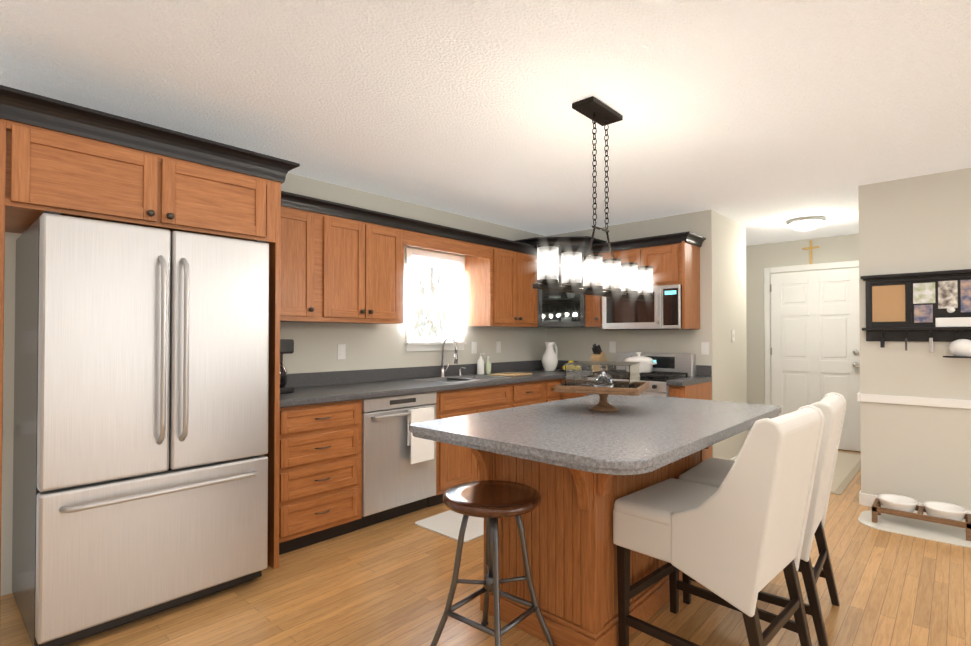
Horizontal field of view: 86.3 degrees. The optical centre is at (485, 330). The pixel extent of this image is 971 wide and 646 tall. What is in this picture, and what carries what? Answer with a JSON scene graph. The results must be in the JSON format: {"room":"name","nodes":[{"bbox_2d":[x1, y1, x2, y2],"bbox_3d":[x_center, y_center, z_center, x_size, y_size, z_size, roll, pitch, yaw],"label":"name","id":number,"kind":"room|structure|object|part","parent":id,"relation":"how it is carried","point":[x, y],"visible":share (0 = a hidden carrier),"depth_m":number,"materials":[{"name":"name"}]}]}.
{"room":"kitchen","nodes":[
{"label":"kitchen","id":0,"kind":"room"},
{"bbox_2d":[1,173,544,595],"bbox_3d":[-2.097,0.093,2.949,0.140,2.420,8.390,-1,-1,42],"label":"wall","id":1,"kind":"structure","parent":0,"point":[368,346],"depth_m":4.03,"materials":[{"name":"beige paint"}]},
{"bbox_2d":[280,191,323,322],"bbox_3d":[-1.372,-0.458,3.378,0.358,0.793,0.428,-1,-1,42],"label":"upper cabinet","id":2,"kind":"object","parent":1,"relation":"attached to","point":[302,217],"depth_m":3.33,"materials":[{"name":"brown wood"}]},
{"bbox_2d":[337,344,345,358],"bbox_3d":[-1.093,0.161,3.935,0.008,0.114,0.070,-1,-1,42],"label":"outlet","id":3,"kind":"object","parent":1,"relation":"attached to","point":[341,351],"depth_m":3.93,"materials":[{"name":"white plastic"}]},
{"bbox_2d":[324,200,407,323],"bbox_3d":[-0.990,-0.452,3.796,0.358,0.793,0.703,-1,-1,42],"label":"upper cabinet","id":4,"kind":"object","parent":1,"relation":"attached to","point":[342,263],"depth_m":3.67,"materials":[{"name":"brown wood"}]},
{"bbox_2d":[405,248,466,350],"bbox_3d":[-0.480,-0.260,4.685,0.178,0.880,0.707,-1,-1,42],"label":"window","id":5,"kind":"structure","parent":1,"relation":"in","point":[453,265],"depth_m":4.75,"materials":[{"name":"white glass"}]},
{"bbox_2d":[408,219,495,326],"bbox_3d":[-0.407,-0.444,4.433,0.358,0.793,1.025,-1,-1,42],"label":"upper cabinet","id":6,"kind":"object","parent":1,"relation":"attached to","point":[479,251],"depth_m":4.69,"materials":[{"name":"brown wood"}]},
{"bbox_2d":[472,342,476,353],"bbox_3d":[-0.109,0.165,5.013,0.008,0.114,0.070,-1,-1,42],"label":"outlet","id":7,"kind":"object","parent":1,"relation":"attached to","point":[474,344],"depth_m":5.01,"materials":[{"name":"white plastic"}]},
{"bbox_2d":[496,342,500,352],"bbox_3d":[0.134,0.168,5.278,0.008,0.114,0.070,-1,-1,42],"label":"outlet","id":8,"kind":"object","parent":1,"relation":"attached to","point":[498,344],"depth_m":5.27,"materials":[{"name":"white plastic"}]},
{"bbox_2d":[480,234,539,326],"bbox_3d":[0.175,-0.487,5.072,0.358,0.896,0.702,-1,-1,42],"label":"upper cabinet","id":9,"kind":"object","parent":1,"relation":"attached to","point":[517,302],"depth_m":4.95,"materials":[{"name":"brown wood"}]},
{"bbox_2d":[0,449,970,645],"bbox_3d":[1.314,1.333,1.448,7.500,0.100,10.800,-1,-1,42],"label":"floor","id":10,"kind":"structure","parent":0,"point":[386,583],"depth_m":2.47,"materials":[{"name":"brown wood"}]},
{"bbox_2d":[12,211,268,645],"bbox_3d":[-1.691,0.417,2.580,0.871,1.762,0.900,-1,-1,42],"label":"fridge","id":11,"kind":"object","parent":10,"relation":"on","point":[140,438],"visible":1,"depth_m":2.25,"materials":[{"name":"grey metal"}]},
{"bbox_2d":[0,85,299,598],"bbox_3d":[-1.764,0.184,2.634,0.770,2.230,1.328,-1,-1,42],"label":"surround","id":12,"kind":"object","parent":10,"relation":"on","point":[63,158],"visible":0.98,"depth_m":2.36,"materials":[{"name":"brown wood"}]},
{"bbox_2d":[279,400,361,554],"bbox_3d":[-1.208,0.874,3.319,0.620,0.868,0.586,-1,-1,42],"label":"base cabinet","id":13,"kind":"object","parent":10,"relation":"on","point":[320,482],"depth_m":3.11,"materials":[{"name":"brown wood"}]},
{"bbox_2d":[355,392,435,529],"bbox_3d":[-0.759,0.880,3.735,0.662,0.866,0.626,-1,-1,42],"label":"dishwasher","id":14,"kind":"object","parent":10,"relation":"on","point":[398,468],"visible":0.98,"depth_m":3.52,"materials":[{"name":"silver metal"}]},
{"bbox_2d":[415,510,483,542],"bbox_3d":[-0.014,1.306,3.664,0.490,0.012,0.880,-1,-1,42],"label":"rug","id":15,"kind":"object","parent":10,"relation":"on","point":[447,523],"visible":0.4,"depth_m":3.45,"materials":[{"name":"white fabric"}]},
{"bbox_2d":[428,384,514,506],"bbox_3d":[-0.300,0.887,4.326,0.638,0.868,0.858,-1,-1,42],"label":"base cabinet","id":16,"kind":"object","parent":10,"relation":"on","point":[455,464],"depth_m":3.98,"materials":[{"name":"brown wood"}]},
{"bbox_2d":[430,480,555,645],"bbox_3d":[0.025,0.964,2.028,0.402,0.656,0.402,-1,-1,39],"label":"stool","id":17,"kind":"object","parent":10,"relation":"on","point":[491,501],"visible":1,"depth_m":2.00,"materials":[{"name":"brown wood"}]},
{"bbox_2d":[515,380,546,406],"bbox_3d":[0.154,0.893,4.823,0.638,0.868,0.490,-1,-1,42],"label":"base cabinet","id":18,"kind":"object","parent":10,"relation":"on","point":[527,393],"depth_m":4.64,"materials":[{"name":"brown wood"}]},
{"bbox_2d":[547,379,562,401],"bbox_3d":[0.401,0.897,5.093,0.638,0.868,0.240,-1,-1,42],"label":"base cabinet","id":19,"kind":"object","parent":10,"relation":"on","point":[552,395],"depth_m":4.90,"materials":[{"name":"brown wood"}]},
{"bbox_2d":[280,360,563,407],"bbox_3d":[-0.223,0.446,4.377,0.690,0.270,3.463,-1,-1,42],"label":"countertop","id":20,"kind":"structure","parent":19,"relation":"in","point":[312,388],"depth_m":3.98,"materials":[{"name":"stone"}]},
{"bbox_2d":[280,339,293,393],"bbox_3d":[-1.355,0.226,3.299,0.281,0.340,0.190,-1,-1,42],"label":"coffee maker","id":21,"kind":"object","parent":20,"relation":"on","point":[286,346],"visible":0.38,"depth_m":3.26,"materials":[{"name":"black plastic"}]},
{"bbox_2d":[439,337,465,376],"bbox_3d":[-0.253,0.235,4.634,0.217,0.357,0.267,-1,-1,42],"label":"faucet","id":22,"kind":"object","parent":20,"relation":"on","point":[442,372],"visible":1,"depth_m":4.59,"materials":[{"name":"silver metal"}]},
{"bbox_2d":[477,353,485,374],"bbox_3d":[-0.046,0.315,4.932,0.070,0.204,0.070,0,-1,-3],"label":"soap bottle","id":23,"kind":"object","parent":20,"relation":"on","point":[480,366],"depth_m":4.90,"materials":[{"name":"white plastic"}]},
{"bbox_2d":[486,356,490,373],"bbox_3d":[0.025,0.334,5.002,0.060,0.168,0.059,-1,-1,42],"label":"soap bottle","id":24,"kind":"object","parent":20,"relation":"on","point":[488,364],"depth_m":4.98,"materials":[{"name":"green plastic"}]},
{"bbox_2d":[490,372,531,376],"bbox_3d":[0.241,0.408,4.852,0.260,0.016,0.340,-1,-1,34],"label":"cutting board","id":25,"kind":"object","parent":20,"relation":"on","point":[511,374],"visible":1,"depth_m":4.78,"materials":[{"name":"brown wood"}]},
{"bbox_2d":[541,342,557,370],"bbox_3d":[0.696,0.271,5.500,0.176,0.306,0.223,-1,-1,42],"label":"pitcher","id":26,"kind":"object","parent":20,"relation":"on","point":[549,360],"visible":1,"depth_m":5.43,"materials":[{"name":"white ceramic"}]},
{"bbox_2d":[563,379,587,398],"bbox_3d":[1.039,0.897,5.120,0.304,0.868,0.620,-1,-1,42],"label":"base cabinet","id":27,"kind":"object","parent":10,"relation":"on","point":[565,395],"depth_m":4.92,"materials":[{"name":"brown wood"}]},
{"bbox_2d":[560,360,576,378],"bbox_3d":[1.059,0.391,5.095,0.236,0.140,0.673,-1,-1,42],"label":"countertop","id":28,"kind":"structure","parent":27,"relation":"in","point":[561,361],"depth_m":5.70,"materials":[{"name":"stone"}]},
{"bbox_2d":[591,344,606,360],"bbox_3d":[1.137,0.275,5.196,0.100,0.291,0.186,-1,-1,42],"label":"knife block","id":29,"kind":"object","parent":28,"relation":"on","point":[598,354],"visible":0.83,"depth_m":5.15,"materials":[{"name":"brown wood"}]},
{"bbox_2d":[443,430,745,645],"bbox_3d":[0.613,0.866,2.481,0.844,0.862,1.474,-1,-1,42],"label":"kitchen island","id":30,"kind":"object","parent":10,"relation":"on","point":[571,549],"depth_m":2.15,"materials":[{"name":"brown wood"}]},
{"bbox_2d":[409,394,781,481],"bbox_3d":[0.607,0.446,2.390,1.000,0.120,1.680,-1,-1,42],"label":"island countertop","id":31,"kind":"structure","parent":30,"relation":"on","point":[646,434],"depth_m":2.01,"materials":[{"name":"grey stone"}]},
{"bbox_2d":[555,361,648,411],"bbox_3d":[0.576,0.272,2.529,0.380,0.228,0.380,0,-1,24],"label":"tray stand","id":32,"kind":"object","parent":31,"relation":"on","point":[603,380],"visible":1,"depth_m":2.40,"materials":[{"name":"brown wood"}]},
{"bbox_2d":[588,352,694,396],"bbox_3d":[1.409,0.761,4.732,0.756,1.130,0.691,-1,-1,42],"label":"range","id":33,"kind":"object","parent":10,"relation":"on","point":[669,366],"depth_m":4.70,"materials":[{"name":"metal"}]},
{"bbox_3d":[1.415,0.288,4.743,0.296,0.183,0.260,-1,-1,42],"label":"dutch oven","id":34,"kind":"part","parent":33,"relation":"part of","materials":[{"name":"white ceramic"}]},
{"bbox_2d":[613,405,824,645],"bbox_3d":[0.906,0.791,2.040,0.500,1.000,0.632,1,-1,-44],"label":"chair","id":35,"kind":"object","parent":10,"relation":"on","point":[734,540],"visible":1,"depth_m":1.85,"materials":[{"name":"fabric"}]},
{"bbox_2d":[678,393,845,645],"bbox_3d":[1.313,0.796,2.463,0.632,1.000,0.500,-1,-1,39],"label":"chair","id":36,"kind":"object","parent":10,"relation":"on","point":[712,471],"visible":0.46,"depth_m":2.26,"materials":[{"name":"fabric"}]},
{"bbox_2d":[830,451,860,494],"bbox_3d":[3.181,1.326,5.093,0.780,0.008,1.860,-1,-1,42],"label":"runner rug","id":37,"kind":"object","parent":10,"relation":"on","point":[847,467],"visible":0.19,"depth_m":4.89,"materials":[{"name":"beige fabric"}]},
{"bbox_2d":[858,510,970,547],"bbox_3d":[2.899,1.306,3.435,0.680,0.004,0.470,-1,-1,42],"label":"rug","id":38,"kind":"object","parent":10,"relation":"on","point":[948,534],"visible":0.69,"depth_m":3.41,"materials":[{"name":"white fabric"}]},
{"bbox_2d":[872,494,970,540],"bbox_3d":[2.895,1.223,3.446,0.500,0.161,0.240,-1,-1,42],"label":"pet feeder","id":39,"kind":"object","parent":38,"relation":"on","point":[944,513],"visible":1,"depth_m":3.42,"materials":[{"name":"white ceramic"}]},
{"bbox_2d":[0,0,970,245],"bbox_3d":[1.314,-1.186,1.481,7.500,0.100,10.800,-1,-1,42],"label":"ceiling","id":40,"kind":"structure","parent":0,"point":[763,121],"depth_m":2.43,"materials":[{"name":"white paint"}]},
{"bbox_2d":[533,96,653,301],"bbox_3d":[0.596,-0.648,2.645,0.120,0.943,1.130,-1,-1,42],"label":"pendant light","id":41,"kind":"object","parent":40,"relation":"hanging from","point":[595,110],"visible":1,"depth_m":2.59,"materials":[{"name":"brown metal"}]},
{"bbox_2d":[786,216,825,230],"bbox_3d":[3.148,-1.036,5.087,0.330,0.103,0.330,-1,-1,42],"label":"light","id":42,"kind":"object","parent":40,"relation":"attached to","point":[807,223],"visible":1,"depth_m":4.99,"materials":[{"name":"glass"}]},
{"bbox_2d":[666,365,711,385],"bbox_3d":[1.760,0.382,4.455,0.134,0.140,0.673,-1,-1,42],"label":"countertop","id":43,"kind":"structure","parent":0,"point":[703,372],"depth_m":4.50,"materials":[{"name":"stone"}]},
{"bbox_2d":[721,215,744,459],"bbox_3d":[2.333,0.120,5.085,0.140,2.420,0.720,-1,-1,42],"label":"wall","id":44,"kind":"structure","parent":0,"point":[732,232],"depth_m":5.09,"materials":[{"name":"beige paint"}]},
{"bbox_2d":[732,330,734,341],"bbox_3d":[2.431,0.050,5.078,0.012,0.114,0.070,-1,-1,42],"label":"outlet","id":45,"kind":"object","parent":44,"relation":"attached to","point":[733,331],"depth_m":5.08,"materials":[{"name":"white plastic"}]},
{"bbox_2d":[745,227,748,439],"bbox_3d":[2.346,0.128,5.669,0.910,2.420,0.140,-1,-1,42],"label":"wall","id":46,"kind":"structure","parent":0,"point":[746,247],"depth_m":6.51,"materials":[{"name":"beige paint"}]},
{"bbox_2d":[545,168,970,510],"bbox_3d":[3.343,0.101,3.566,7.020,2.420,0.140,-1,-1,42],"label":"wall","id":47,"kind":"structure","parent":0,"point":[915,224],"depth_m":3.79,"materials":[{"name":"beige paint"}]},
{"bbox_2d":[520,239,603,327],"bbox_3d":[0.747,-0.480,5.438,0.708,0.890,0.606,-1,-1,42],"label":"upper cabinet","id":48,"kind":"object","parent":47,"relation":"attached to","point":[595,241],"depth_m":5.36,"materials":[{"name":"brown wood"}]},
{"bbox_2d":[540,236,587,326],"bbox_3d":[0.756,-0.488,5.194,0.384,0.891,0.288,-1,-1,42],"label":"upper cabinet","id":49,"kind":"object","parent":47,"relation":"attached to","point":[557,309],"depth_m":5.21,"materials":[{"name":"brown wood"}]},
{"bbox_2d":[609,341,615,352],"bbox_3d":[1.306,0.169,5.324,0.070,0.114,0.008,-1,-1,42],"label":"outlet","id":50,"kind":"object","parent":47,"relation":"attached to","point":[612,345],"depth_m":5.32,"materials":[{"name":"white plastic"}]},
{"bbox_2d":[584,231,705,328],"bbox_3d":[1.477,-0.426,4.914,1.066,0.828,0.393,-1,-1,42],"label":"upper cabinet","id":51,"kind":"object","parent":47,"relation":"attached to","point":[672,259],"visible":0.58,"depth_m":4.67,"materials":[{"name":"brown wood"}]},
{"bbox_2d":[602,284,692,329],"bbox_3d":[1.514,-0.201,4.845,0.756,0.388,0.441,-1,-1,42],"label":"microwave","id":52,"kind":"object","parent":51,"relation":"attached to","point":[662,310],"visible":0.81,"depth_m":4.66,"materials":[{"name":"silver metal"}]},
{"bbox_2d":[701,342,708,354],"bbox_3d":[1.993,0.161,4.696,0.070,0.114,0.008,-1,-1,42],"label":"outlet","id":53,"kind":"object","parent":47,"relation":"attached to","point":[704,345],"depth_m":4.69,"materials":[{"name":"white plastic"}]},
{"bbox_2d":[857,392,970,521],"bbox_3d":[4.336,0.878,2.542,4.107,0.840,0.023,-1,-1,42],"label":"baseboard","id":54,"kind":"structure","parent":47,"relation":"attached to","point":[866,499],"depth_m":3.72,"materials":[{"name":"white wood"}]},
{"bbox_2d":[861,269,970,357],"bbox_3d":[3.086,-0.154,3.592,0.790,0.677,0.169,-1,-1,42],"label":"memo board","id":55,"kind":"object","parent":47,"relation":"attached to","point":[932,307],"visible":1,"depth_m":3.67,"materials":[{"name":"black painted wood"},{"name":"cork"},{"name":"paper"}]},
{"bbox_2d":[749,234,856,449],"bbox_3d":[3.585,0.137,6.351,2.140,2.420,0.140,-1,-1,42],"label":"wall","id":56,"kind":"structure","parent":0,"point":[841,248],"depth_m":6.39,"materials":[{"name":"beige paint"}]},
{"bbox_2d":[802,240,818,263],"bbox_3d":[3.800,-0.915,6.051,0.170,0.285,0.031,-1,-1,42],"label":"cross","id":57,"kind":"object","parent":56,"relation":"attached to","point":[810,247],"visible":1,"depth_m":6.05,"materials":[{"name":"gold metal"}]},
{"bbox_2d":[764,260,858,404],"bbox_3d":[3.830,0.282,6.017,1.066,2.120,0.016,-1,-1,42],"label":"door frame","id":58,"kind":"structure","parent":56,"relation":"attached to","point":[767,311],"depth_m":6.33,"materials":[{"name":"white wood"}]},
{"bbox_2d":[770,268,860,451],"bbox_3d":[3.792,0.321,5.978,0.914,2.027,0.124,-1,-1,42],"label":"entry door","id":59,"kind":"structure","parent":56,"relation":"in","point":[815,341],"depth_m":5.98,"materials":[{"name":"white wood"}]},
{"label":"outside","id":60,"kind":"structure","parent":0,"visible":0},
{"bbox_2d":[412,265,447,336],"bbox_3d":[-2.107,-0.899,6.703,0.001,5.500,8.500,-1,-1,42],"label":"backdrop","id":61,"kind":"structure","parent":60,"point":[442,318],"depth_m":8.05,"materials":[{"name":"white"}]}
]}

